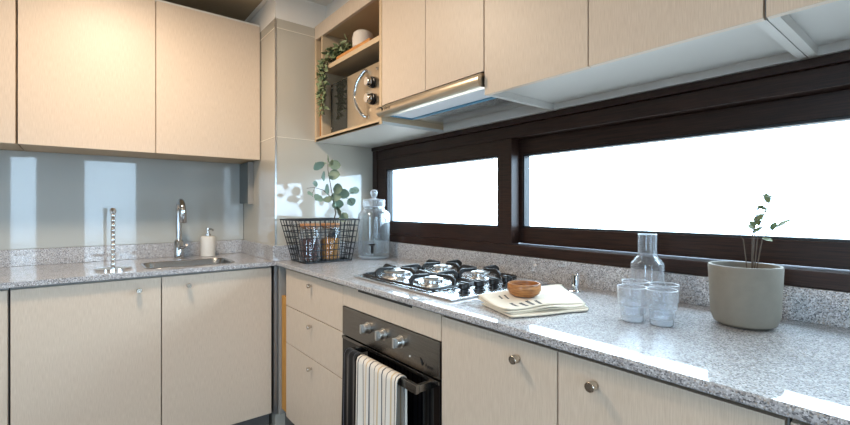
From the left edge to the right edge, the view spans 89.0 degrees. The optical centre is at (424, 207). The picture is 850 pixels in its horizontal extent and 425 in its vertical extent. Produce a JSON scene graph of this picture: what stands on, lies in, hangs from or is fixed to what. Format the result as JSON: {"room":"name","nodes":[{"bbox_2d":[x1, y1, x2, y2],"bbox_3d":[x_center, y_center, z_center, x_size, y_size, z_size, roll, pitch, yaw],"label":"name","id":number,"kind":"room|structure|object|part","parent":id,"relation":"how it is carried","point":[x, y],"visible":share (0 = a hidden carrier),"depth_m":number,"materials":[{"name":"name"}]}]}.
{"room":"kitchen","nodes":[
{"label":"kitchen","id":0,"kind":"room"},
{"bbox_2d":[12,150,240,249],"bbox_3d":[-2.267,0.022,1.896,4.410,2.320,0.120,0,0,-38],"label":"wall","id":1,"kind":"structure","parent":0,"point":[12,150],"depth_m":2.31,"materials":[{"name":"grey glass"}]},
{"bbox_2d":[0,0,23,150],"bbox_3d":[-2.213,-0.651,1.648,0.986,0.767,0.334,0,0,-38],"label":"upper cabinet","id":2,"kind":"object","parent":1,"relation":"attached to","point":[8,8],"visible":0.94,"depth_m":1.81,"materials":[{"name":"beige wood"}]},
{"bbox_3d":[-1.919,-0.645,1.680,0.482,0.754,0.018,0,0,-38],"label":"door","id":3,"kind":"part","parent":2,"relation":"part of","materials":[{"name":"wood"}]},
{"bbox_2d":[0,150,242,249],"bbox_3d":[-1.802,-0.034,2.184,1.697,0.470,0.008,0,0,-38],"label":"backsplash","id":4,"kind":"structure","parent":1,"relation":"attached to","point":[48,200],"depth_m":2.28,"materials":[{"name":"grey glass"}]},
{"bbox_2d":[18,0,259,163],"bbox_3d":[-1.430,-0.651,2.270,1.007,0.767,0.334,0,0,-38],"label":"upper cabinet","id":5,"kind":"object","parent":1,"relation":"attached to","point":[152,79],"visible":0.99,"depth_m":2.09,"materials":[{"name":"beige wood"}]},
{"bbox_3d":[-1.530,-0.645,1.989,0.497,0.754,0.018,0,0,-38],"label":"door","id":6,"kind":"part","parent":5,"relation":"part of","materials":[{"name":"wood"}]},
{"bbox_3d":[-1.433,-1.028,2.273,1.007,0.014,0.326,0,0,-38],"label":"cornice","id":7,"kind":"part","parent":5,"relation":"part of","materials":[{"name":"beige wood"}]},
{"bbox_3d":[-1.136,-0.645,2.302,0.503,0.754,0.018,0,0,-38],"label":"door","id":8,"kind":"part","parent":5,"relation":"part of","materials":[{"name":"wood"}]},
{"bbox_2d":[240,162,247,203],"bbox_3d":[-1.086,-0.145,2.631,0.026,0.244,0.181,0,0,-38],"label":"trim","id":9,"kind":"structure","parent":1,"relation":"attached to","point":[243,167],"depth_m":2.62,"materials":[{"name":"grey metal"}]},
{"bbox_2d":[260,27,314,141],"bbox_3d":[-0.721,-0.658,2.665,0.591,0.579,0.541,0,0,-38],"label":"trim","id":10,"kind":"structure","parent":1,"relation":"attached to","point":[274,27],"depth_m":2.35,"materials":[{"name":"beige tile"}]},
{"bbox_2d":[249,0,348,31],"bbox_3d":[0.947,-1.067,0.584,0.610,0.143,5.935,0,0,-38],"label":"ceiling","id":11,"kind":"structure","parent":0,"point":[302,12],"depth_m":2.37,"materials":[{"name":"white paint"}]},
{"bbox_2d":[163,0,261,20],"bbox_3d":[-1.500,-1.132,1.385,2.175,0.012,1.635,0,0,-38],"label":"trim","id":12,"kind":"structure","parent":11,"relation":"attached to","point":[235,9],"depth_m":2.43,"materials":[{"name":"brown wood"}]},
{"bbox_2d":[245,0,267,21],"bbox_3d":[-0.639,-1.130,2.069,0.024,0.016,1.635,0,0,-38],"label":"trim","id":13,"kind":"structure","parent":11,"relation":"attached to","point":[263,2],"depth_m":2.47,"materials":[{"name":"white paint"}]},
{"bbox_2d":[243,18,373,424],"bbox_3d":[-0.722,0.093,2.684,0.610,2.177,0.570,0,0,-38],"label":"wall pillar","id":14,"kind":"structure","parent":0,"point":[296,158],"depth_m":2.38,"materials":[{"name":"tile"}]},
{"bbox_2d":[248,162,252,203],"bbox_3d":[-1.028,-0.143,2.554,0.030,0.250,0.013,0,0,-38],"label":"trim","id":15,"kind":"structure","parent":14,"relation":"attached to","point":[250,164],"depth_m":2.55,"materials":[{"name":"grey plastic"}]},
{"bbox_2d":[275,17,276,245],"bbox_3d":[-0.783,-0.397,2.274,0.008,1.198,0.008,0,0,-38],"label":"trim","id":16,"kind":"structure","parent":14,"relation":"attached to","point":[275,17],"depth_m":2.27,"materials":[{"name":"silver metal"}]},
{"bbox_2d":[307,0,333,5],"bbox_3d":[-0.383,-1.188,-0.474,4.410,0.100,6.135,0,0,-38],"label":"ceiling","id":17,"kind":"structure","parent":0,"point":[321,2],"depth_m":2.39,"materials":[{"name":"white paint"}]},
{"bbox_3d":[-0.383,1.222,-0.474,4.410,0.080,6.135,0,0,-38],"label":"floor","id":18,"kind":"structure","parent":0,"visible":0},
{"bbox_2d":[0,288,9,424],"bbox_3d":[-2.010,0.743,1.625,0.696,0.877,0.584,0,0,-38],"label":"base cabinet","id":19,"kind":"object","parent":18,"relation":"on","point":[4,292],"visible":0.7,"depth_m":1.63,"materials":[{"name":"beige wood"}]},
{"bbox_2d":[10,266,270,424],"bbox_3d":[-1.348,0.743,2.152,0.988,0.877,0.584,0,0,-38],"label":"base cabinet","id":20,"kind":"object","parent":18,"relation":"on","point":[194,348],"visible":0.97,"depth_m":1.91,"materials":[{"name":"beige wood"}]},
{"bbox_3d":[-1.380,0.692,1.795,0.490,0.756,0.018,0,0,-38],"label":"door","id":21,"kind":"part","parent":20,"relation":"part of","materials":[{"name":"wood"}]},
{"bbox_3d":[-0.993,0.692,2.103,0.490,0.756,0.018,0,0,-38],"label":"door","id":22,"kind":"part","parent":20,"relation":"part of","materials":[{"name":"wood"}]},
{"bbox_2d":[0,239,849,424],"bbox_3d":[-0.547,0.250,1.097,2.309,0.104,3.269,0,0,-38],"label":"countertop","id":23,"kind":"structure","parent":20,"relation":"on","point":[799,368],"depth_m":1.07,"materials":[{"name":"stone"}]},
{"bbox_2d":[94,208,131,270],"bbox_3d":[-1.416,0.142,1.966,0.140,0.280,0.140,0,0,-38],"label":"towel stand","id":24,"kind":"object","parent":23,"relation":"on","point":[112,211],"visible":1,"depth_m":1.96,"materials":[{"name":"silver metal"}]},
{"bbox_2d":[173,199,187,258],"bbox_3d":[-1.311,0.118,2.332,0.055,0.328,0.152,0,0,-45],"label":"tap","id":25,"kind":"object","parent":23,"relation":"on","point":[181,216],"visible":1,"depth_m":2.35,"materials":[{"name":"silver metal"}]},
{"bbox_3d":[-1.311,0.078,2.326,0.032,0.248,0.137,0,0,-38],"label":"spout","id":26,"kind":"part","parent":25,"relation":"part of","materials":[{"name":"silver metal"}]},
{"bbox_2d":[141,258,234,268],"bbox_3d":[-1.187,0.371,2.180,0.394,0.184,0.279,0,0,-38],"label":"sink","id":27,"kind":"object","parent":23,"relation":"in","point":[208,261],"visible":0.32,"depth_m":2.26,"materials":[{"name":"grey metal"}]},
{"bbox_2d":[200,228,215,256],"bbox_3d":[-1.248,0.200,2.494,0.079,0.163,0.082,0,0,-38],"label":"soap dispenser","id":28,"kind":"object","parent":23,"relation":"on","point":[207,242],"visible":1,"depth_m":2.46,"materials":[{"name":"white ceramic"}]},
{"bbox_2d":[280,218,359,263],"bbox_3d":[-0.548,0.171,2.267,0.336,0.221,0.251,0,0,-38],"label":"wire basket","id":29,"kind":"object","parent":23,"relation":"on","point":[341,258],"visible":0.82,"depth_m":2.22,"materials":[{"name":"black metal"}]},
{"bbox_2d":[299,223,319,261],"bbox_3d":[-0.588,0.179,2.215,0.108,0.190,0.108,0,0,-38],"label":"storage jar","id":30,"kind":"object","parent":29,"relation":"in","point":[306,224],"visible":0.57,"depth_m":2.19,"materials":[{"name":"clear glass"}]},
{"bbox_2d":[299,238,319,260],"bbox_3d":[-0.588,0.214,2.215,0.101,0.112,0.103,0,0,-38],"label":"dried granules","id":31,"kind":"object","parent":30,"relation":"in","point":[308,239],"visible":0.7,"depth_m":2.17,"materials":[{"name":"food"}]},
{"bbox_3d":[-0.588,0.098,2.215,0.102,0.026,0.102,0,0,-38],"label":"lid","id":32,"kind":"part","parent":30,"relation":"part of","materials":[{"name":"brown wood"}]},
{"bbox_3d":[-0.541,0.278,2.283,0.258,0.007,0.183,0,0,-38],"label":"frame","id":33,"kind":"part","parent":29,"relation":"part of","materials":[{"name":"black metal"}]},
{"bbox_2d":[320,223,339,259],"bbox_3d":[-0.497,0.179,2.281,0.108,0.190,0.108,0,0,-38],"label":"storage jar","id":34,"kind":"object","parent":29,"relation":"in","point":[322,224],"visible":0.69,"depth_m":2.25,"materials":[{"name":"clear glass"}]},
{"bbox_2d":[320,237,339,258],"bbox_3d":[-0.496,0.213,2.282,0.100,0.113,0.102,0,0,-38],"label":"pasta","id":35,"kind":"object","parent":34,"relation":"in","point":[328,241],"visible":0.65,"depth_m":2.24,"materials":[{"name":"yellow food"}]},
{"bbox_3d":[-0.497,0.098,2.281,0.102,0.026,0.102,0,0,-38],"label":"lid","id":36,"kind":"part","parent":34,"relation":"part of","materials":[{"name":"brown wood"}]},
{"bbox_2d":[327,228,338,236],"bbox_3d":[-0.501,0.192,2.371,0.068,0.165,0.068,0,0,-38],"label":"glass bottle","id":37,"kind":"object","parent":29,"relation":"in","point":[332,229],"visible":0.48,"depth_m":2.35,"materials":[{"name":"clear glass"}]},
{"bbox_2d":[307,156,358,222],"bbox_3d":[-0.471,-0.064,2.274,0.140,0.415,0.306,0,0,24],"label":"eucalyptus sprig","id":38,"kind":"object","parent":37,"relation":"in","point":[339,192],"visible":0.94,"depth_m":2.27,"materials":[{"name":"green plant"}]},
{"bbox_3d":[-0.512,-0.052,2.295,0.276,0.392,0.112,0,0,-38],"label":"stem","id":39,"kind":"part","parent":38,"relation":"part of","materials":[{"name":"brown"}]},
{"bbox_2d":[358,189,389,259],"bbox_3d":[-0.275,0.091,2.395,0.176,0.380,0.194,0,0,-38],"label":"dispenser","id":40,"kind":"object","parent":23,"relation":"on","point":[373,256],"visible":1,"depth_m":2.38,"materials":[{"name":"clear glass"}]},
{"bbox_2d":[369,244,374,252],"bbox_3d":[-0.278,0.218,2.297,0.034,0.051,0.037,0,0,-2],"label":"tap","id":41,"kind":"object","parent":40,"relation":"on","point":[371,245],"depth_m":2.28,"materials":[{"name":"black metal"}]},
{"bbox_3d":[-0.281,-0.051,2.402,0.126,0.095,0.126,0,0,-38],"label":"lid","id":42,"kind":"part","parent":40,"relation":"part of","materials":[{"name":"clear glass"}]},
{"bbox_2d":[354,259,548,300],"bbox_3d":[0.085,0.257,1.666,0.483,0.049,0.587,0,0,-38],"label":"gas hob","id":43,"kind":"object","parent":23,"relation":"in","point":[450,281],"visible":0.99,"depth_m":1.58,"materials":[{"name":"silver metal"}]},
{"bbox_3d":[-0.106,0.265,1.717,0.132,0.018,0.132,0,0,-38],"label":"burner","id":44,"kind":"part","parent":43,"relation":"part of","materials":[{"name":"silver metal"}]},
{"bbox_3d":[0.030,0.265,1.544,0.096,0.018,0.096,0,0,-38],"label":"burner","id":45,"kind":"part","parent":43,"relation":"part of","materials":[{"name":"silver metal"}]},
{"bbox_3d":[0.081,0.265,1.866,0.108,0.018,0.108,0,0,-38],"label":"burner","id":46,"kind":"part","parent":43,"relation":"part of","materials":[{"name":"silver metal"}]},
{"bbox_3d":[0.128,0.257,1.385,0.041,0.035,0.041,0,0,-38],"label":"knob","id":47,"kind":"part","parent":43,"relation":"part of","materials":[{"name":"black plastic"}]},
{"bbox_3d":[0.181,0.257,1.428,0.041,0.035,0.041,0,0,-38],"label":"knob","id":48,"kind":"part","parent":43,"relation":"part of","materials":[{"name":"black plastic"}]},
{"bbox_3d":[0.218,0.265,1.694,0.096,0.018,0.096,0,0,-38],"label":"burner","id":49,"kind":"part","parent":43,"relation":"part of","materials":[{"name":"silver metal"}]},
{"bbox_3d":[0.236,0.257,1.471,0.041,0.035,0.041,0,0,-38],"label":"knob","id":50,"kind":"part","parent":43,"relation":"part of","materials":[{"name":"black plastic"}]},
{"bbox_3d":[0.289,0.257,1.514,0.041,0.035,0.041,0,0,-38],"label":"knob","id":51,"kind":"part","parent":43,"relation":"part of","materials":[{"name":"black plastic"}]},
{"bbox_2d":[477,284,588,317],"bbox_3d":[0.359,0.267,1.264,0.428,0.024,0.259,0,0,-38],"label":"tea towel","id":52,"kind":"object","parent":23,"relation":"on","point":[552,299],"visible":0.91,"depth_m":1.21,"materials":[{"name":"beige fabric"}]},
{"bbox_2d":[507,280,540,297],"bbox_3d":[0.297,0.244,1.288,0.098,0.037,0.098,0,0,-38],"label":"wooden bowl","id":53,"kind":"object","parent":52,"relation":"on","point":[517,288],"visible":1,"depth_m":1.25,"materials":[{"name":"brown wood"}]},
{"bbox_2d":[567,273,582,292],"bbox_3d":[0.506,0.252,1.452,0.052,0.059,0.052,0,0,-38],"label":"chrome post","id":54,"kind":"object","parent":23,"relation":"on","point":[574,276],"visible":0.98,"depth_m":1.44,"materials":[{"name":"silver metal"}]},
{"bbox_3d":[0.506,0.249,1.452,0.025,0.052,0.025,0,0,-38],"label":"stem","id":55,"kind":"part","parent":54,"relation":"part of","materials":[{"name":"silver metal"}]},
{"bbox_2d":[617,284,647,321],"bbox_3d":[0.515,0.239,1.072,0.069,0.086,0.069,0,0,-38],"label":"glass tumbler","id":56,"kind":"object","parent":23,"relation":"on","point":[635,315],"visible":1,"depth_m":1.07,"materials":[{"name":"clear glass"}]},
{"bbox_2d":[621,279,649,313],"bbox_3d":[0.562,0.239,1.153,0.069,0.086,0.069,0,0,-38],"label":"glass tumbler","id":57,"kind":"object","parent":23,"relation":"on","point":[629,306],"visible":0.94,"depth_m":1.16,"materials":[{"name":"clear glass"}]},
{"bbox_2d":[630,233,664,302],"bbox_3d":[0.662,0.180,1.285,0.090,0.202,0.090,0,0,-38],"label":"glass carafe","id":58,"kind":"object","parent":23,"relation":"on","point":[639,233],"visible":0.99,"depth_m":1.29,"materials":[{"name":"clear glass"}]},
{"bbox_2d":[645,286,677,326],"bbox_3d":[0.567,0.239,1.035,0.069,0.086,0.069,0,0,-38],"label":"glass tumbler","id":59,"kind":"object","parent":23,"relation":"on","point":[664,319],"visible":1,"depth_m":1.04,"materials":[{"name":"clear glass"}]},
{"bbox_2d":[649,282,679,318],"bbox_3d":[0.612,0.239,1.105,0.069,0.086,0.069,0,0,-38],"label":"glass tumbler","id":60,"kind":"object","parent":23,"relation":"on","point":[654,311],"visible":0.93,"depth_m":1.11,"materials":[{"name":"clear glass"}]},
{"bbox_2d":[708,261,784,330],"bbox_3d":[0.767,0.210,1.036,0.148,0.144,0.148,0,0,-38],"label":"planter pot","id":61,"kind":"object","parent":23,"relation":"on","point":[741,297],"visible":1,"depth_m":0.98,"materials":[{"name":"grey ceramic"}]},
{"bbox_2d":[735,193,791,268],"bbox_3d":[0.791,0.060,1.011,0.097,0.188,0.076,0,0,-1],"label":"sprig","id":62,"kind":"object","parent":61,"relation":"on","point":[758,218],"visible":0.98,"depth_m":1.02,"materials":[{"name":"green plant"}]},
{"bbox_2d":[272,265,293,424],"bbox_3d":[-0.733,0.743,2.244,0.078,0.877,0.126,0,0,-38],"label":"cabinet filler","id":63,"kind":"object","parent":18,"relation":"on","point":[281,270],"visible":0.51,"depth_m":2.24,"materials":[{"name":"grey metal"}]},
{"bbox_3d":[-0.782,0.688,2.257,0.016,0.768,0.043,0,0,-38],"label":"post","id":64,"kind":"part","parent":63,"relation":"part of","materials":[{"name":"grey metal"}]},
{"bbox_3d":[-0.704,0.688,2.240,0.015,0.768,0.079,0,0,-38],"label":"panel","id":65,"kind":"part","parent":63,"relation":"part of","materials":[{"name":"grey plastic"}]},
{"bbox_2d":[286,269,344,424],"bbox_3d":[-0.299,0.743,2.120,0.589,0.877,0.606,0,0,-38],"label":"drawer unit","id":66,"kind":"object","parent":18,"relation":"on","point":[314,305],"visible":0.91,"depth_m":1.93,"materials":[{"name":"beige wood"}]},
{"bbox_3d":[-0.505,0.870,1.956,0.018,0.374,0.604,0,0,-38],"label":"drawer","id":67,"kind":"part","parent":66,"relation":"part of","materials":[{"name":"wood"}]},
{"bbox_3d":[-0.505,0.589,1.956,0.018,0.184,0.604,0,0,-38],"label":"drawer","id":68,"kind":"part","parent":66,"relation":"part of","materials":[{"name":"wood"}]},
{"bbox_3d":[-0.505,0.403,1.956,0.018,0.182,0.604,0,0,-38],"label":"drawer","id":69,"kind":"part","parent":66,"relation":"part of","materials":[{"name":"wood"}]},
{"bbox_2d":[343,286,444,340],"bbox_3d":[-0.114,0.743,1.498,0.067,0.876,0.593,0,0,-38],"label":"housing","id":70,"kind":"object","parent":18,"relation":"on","point":[428,323],"visible":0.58,"depth_m":1.42,"materials":[{"name":"laminate"}]},
{"bbox_2d":[342,306,441,424],"bbox_3d":[0.045,0.728,1.624,0.588,0.678,0.589,0,0,-38],"label":"oven","id":71,"kind":"object","parent":70,"relation":"in","point":[417,356],"visible":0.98,"depth_m":1.36,"materials":[{"name":"grey metal"}]},
{"bbox_2d":[341,347,362,424],"bbox_3d":[-0.254,0.745,1.527,0.053,0.475,0.090,0,0,-38],"label":"tea towel","id":72,"kind":"object","parent":71,"relation":"hanging from","point":[350,355],"visible":0.67,"depth_m":1.52,"materials":[{"name":"black fabric"}]},
{"bbox_3d":[-0.216,0.434,1.546,0.032,0.042,0.042,0,0,-38],"label":"knob","id":73,"kind":"part","parent":71,"relation":"part of","materials":[{"name":"silver metal"}]},
{"bbox_3d":[-0.153,0.434,1.466,0.032,0.042,0.042,0,0,-38],"label":"knob","id":74,"kind":"part","parent":71,"relation":"part of","materials":[{"name":"silver metal"}]},
{"bbox_2d":[356,354,406,424],"bbox_3d":[-0.147,0.735,1.393,0.053,0.454,0.240,0,0,-38],"label":"tea towel","id":75,"kind":"object","parent":71,"relation":"hanging from","point":[380,400],"visible":0.98,"depth_m":1.37,"materials":[{"name":"white fabric"}]},
{"bbox_3d":[-0.133,0.525,1.421,0.056,0.026,0.420,0,0,-38],"label":"handle","id":76,"kind":"part","parent":71,"relation":"part of","materials":[{"name":"metal"}]},
{"bbox_3d":[-0.131,0.444,1.484,0.024,0.110,0.589,0,0,-38],"label":"control panel","id":77,"kind":"part","parent":71,"relation":"part of","materials":[{"name":"metal"}]},
{"bbox_3d":[-0.089,0.434,1.387,0.032,0.042,0.042,0,0,-38],"label":"knob","id":78,"kind":"part","parent":71,"relation":"part of","materials":[{"name":"silver metal"}]},
{"bbox_2d":[442,316,791,424],"bbox_3d":[0.503,0.743,1.110,0.591,0.877,0.778,0,0,-38],"label":"base cabinet","id":79,"kind":"object","parent":18,"relation":"on","point":[490,377],"visible":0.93,"depth_m":0.96,"materials":[{"name":"beige wood"}]},
{"bbox_3d":[0.176,0.685,1.099,0.018,0.743,0.384,0,0,-38],"label":"door","id":80,"kind":"part","parent":79,"relation":"part of","materials":[{"name":"wood"}]},
{"bbox_3d":[0.213,0.358,1.019,0.024,0.021,0.021,0,0,-38],"label":"knob","id":81,"kind":"part","parent":79,"relation":"part of","materials":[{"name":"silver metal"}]},
{"bbox_3d":[0.335,0.358,0.866,0.024,0.021,0.021,0,0,-38],"label":"knob","id":82,"kind":"part","parent":79,"relation":"part of","materials":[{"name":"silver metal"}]},
{"bbox_3d":[0.418,0.685,0.795,0.018,0.743,0.386,0,0,-38],"label":"door","id":83,"kind":"part","parent":79,"relation":"part of","materials":[{"name":"wood"}]},
{"bbox_2d":[791,419,811,424],"bbox_3d":[0.933,0.743,0.569,0.591,0.877,0.598,0,0,-38],"label":"base cabinet","id":84,"kind":"object","parent":18,"relation":"on","point":[794,421],"visible":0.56,"depth_m":0.63,"materials":[{"name":"beige wood"}]},
{"bbox_3d":[1.264,0.022,0.836,0.200,2.320,5.935,0,0,-38],"label":"wall","id":85,"kind":"structure","parent":0,"visible":0},
{"bbox_2d":[315,0,444,147],"bbox_3d":[-0.246,-0.682,2.260,0.389,0.642,0.682,0,0,-38],"label":"open shelf unit","id":86,"kind":"object","parent":85,"relation":"attached to","point":[354,15],"visible":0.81,"depth_m":2.19,"materials":[{"name":"beige wood"}]},
{"bbox_2d":[315,34,352,116],"bbox_3d":[-0.461,-0.679,2.264,0.170,0.401,0.242,0,0,-36],"label":"trailing plant","id":87,"kind":"object","parent":86,"relation":"on","point":[340,49],"visible":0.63,"depth_m":2.27,"materials":[{"name":"green plant"}]},
{"bbox_3d":[-0.392,-0.964,2.144,0.017,0.076,0.682,0,0,-38],"label":"rail","id":88,"kind":"part","parent":86,"relation":"part of","materials":[{"name":"wood"}]},
{"bbox_3d":[-0.227,-0.740,2.228,0.375,0.024,0.568,0,0,-38],"label":"shelf","id":89,"kind":"part","parent":86,"relation":"part of","materials":[{"name":"brown wood"}]},
{"bbox_2d":[336,38,372,59],"bbox_3d":[-0.288,-0.764,2.154,0.170,0.024,0.330,0,0,-38],"label":"serving tray","id":90,"kind":"object","parent":86,"relation":"on","point":[368,39],"visible":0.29,"depth_m":2.08,"materials":[{"name":"brown wood"}]},
{"bbox_2d":[352,29,372,46],"bbox_3d":[-0.302,-0.819,2.123,0.104,0.084,0.104,0,0,-38],"label":"pot","id":91,"kind":"object","parent":90,"relation":"on","point":[359,36],"visible":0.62,"depth_m":2.08,"materials":[{"name":"white ceramic"}]},
{"bbox_2d":[331,62,378,132],"bbox_3d":[-0.244,-0.524,2.217,0.363,0.273,0.495,0,0,-38],"label":"microwave","id":92,"kind":"object","parent":86,"relation":"on","point":[354,98],"visible":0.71,"depth_m":2.11,"materials":[{"name":"grey metal"}]},
{"bbox_3d":[-0.385,-0.528,2.197,0.022,0.264,0.352,0,0,-38],"label":"door","id":93,"kind":"part","parent":92,"relation":"part of","materials":[{"name":"beige metal"}]},
{"bbox_3d":[-0.302,-0.531,2.038,0.080,0.233,0.024,0,0,14],"label":"handle","id":94,"kind":"part","parent":92,"relation":"part of","materials":[{"name":"silver metal"}]},
{"bbox_3d":[-0.234,-0.528,2.008,0.022,0.264,0.129,0,0,-38],"label":"control panel","id":95,"kind":"part","parent":92,"relation":"part of","materials":[{"name":"beige metal"}]},
{"bbox_2d":[382,0,550,132],"bbox_3d":[0.155,-0.682,1.756,0.388,0.641,0.604,0,0,-38],"label":"upper cabinet","id":96,"kind":"object","parent":85,"relation":"attached to","point":[427,45],"visible":0.41,"depth_m":1.65,"materials":[{"name":"laminate"}]},
{"bbox_3d":[-0.084,-0.722,1.759,0.018,0.562,0.298,0,0,-38],"label":"door","id":97,"kind":"part","parent":96,"relation":"part of","materials":[{"name":"wood"}]},
{"bbox_2d":[376,73,524,124],"bbox_3d":[0.127,-0.412,1.740,0.378,0.046,0.608,0,0,-38],"label":"extractor hood","id":98,"kind":"object","parent":96,"relation":"attached to","point":[465,98],"visible":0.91,"depth_m":1.68,"materials":[{"name":"metal"}]},
{"bbox_3d":[0.076,-0.398,1.677,0.123,0.006,0.560,0,0,-38],"label":"glass panel","id":99,"kind":"part","parent":98,"relation":"part of","materials":[{"name":"white"}]},
{"bbox_3d":[0.104,-0.722,1.522,0.018,0.562,0.300,0,0,-38],"label":"door","id":100,"kind":"part","parent":96,"relation":"part of","materials":[{"name":"wood"}]},
{"bbox_3d":[0.293,-0.406,1.865,0.036,0.087,0.604,0,0,-38],"label":"rail","id":101,"kind":"part","parent":96,"relation":"part of","materials":[{"name":"white wood"}]},
{"bbox_2d":[371,51,849,291],"bbox_3d":[0.560,-0.082,1.661,0.175,0.558,2.623,0,0,-38],"label":"window","id":102,"kind":"structure","parent":85,"relation":"in","point":[813,91],"depth_m":1.41,"materials":[{"name":"brown wood"}]},
{"bbox_3d":[0.058,-0.066,2.215,0.048,0.441,1.034,0,0,-38],"label":"sash","id":103,"kind":"part","parent":102,"relation":"part of","materials":[{"name":"brown wood"}]},
{"bbox_3d":[0.876,-0.067,1.272,0.045,0.438,1.520,0,0,-38],"label":"sash","id":104,"kind":"part","parent":102,"relation":"part of","materials":[{"name":"brown wood"}]},
{"bbox_3d":[0.856,-0.068,1.286,0.006,0.294,1.374,0,0,-38],"label":"pane","id":105,"kind":"part","parent":102,"relation":"part of","materials":[{"name":"clear glass"}]},
{"bbox_2d":[485,0,808,110],"bbox_3d":[0.572,-0.682,1.232,0.388,0.642,0.730,0,0,-38],"label":"upper cabinet","id":106,"kind":"object","parent":85,"relation":"attached to","point":[553,55],"visible":0.96,"depth_m":1.15,"materials":[{"name":"beige wood"}]},
{"bbox_3d":[0.313,-0.682,1.259,0.018,0.642,0.362,0,0,-38],"label":"door","id":107,"kind":"part","parent":106,"relation":"part of","materials":[{"name":"wood"}]},
{"bbox_3d":[0.541,-0.682,0.973,0.018,0.642,0.362,0,0,-38],"label":"door","id":108,"kind":"part","parent":106,"relation":"part of","materials":[{"name":"wood"}]},
{"bbox_2d":[766,0,849,58],"bbox_3d":[1.006,-0.682,0.685,0.388,0.642,0.661,0,0,-38],"label":"upper cabinet","id":109,"kind":"object","parent":85,"relation":"attached to","point":[818,28],"visible":1,"depth_m":0.89,"materials":[{"name":"wood"}]},
{"bbox_3d":[0.758,-0.682,0.700,0.018,0.642,0.328,0,0,-38],"label":"door","id":110,"kind":"part","parent":109,"relation":"part of","materials":[{"name":"wood"}]}
]}

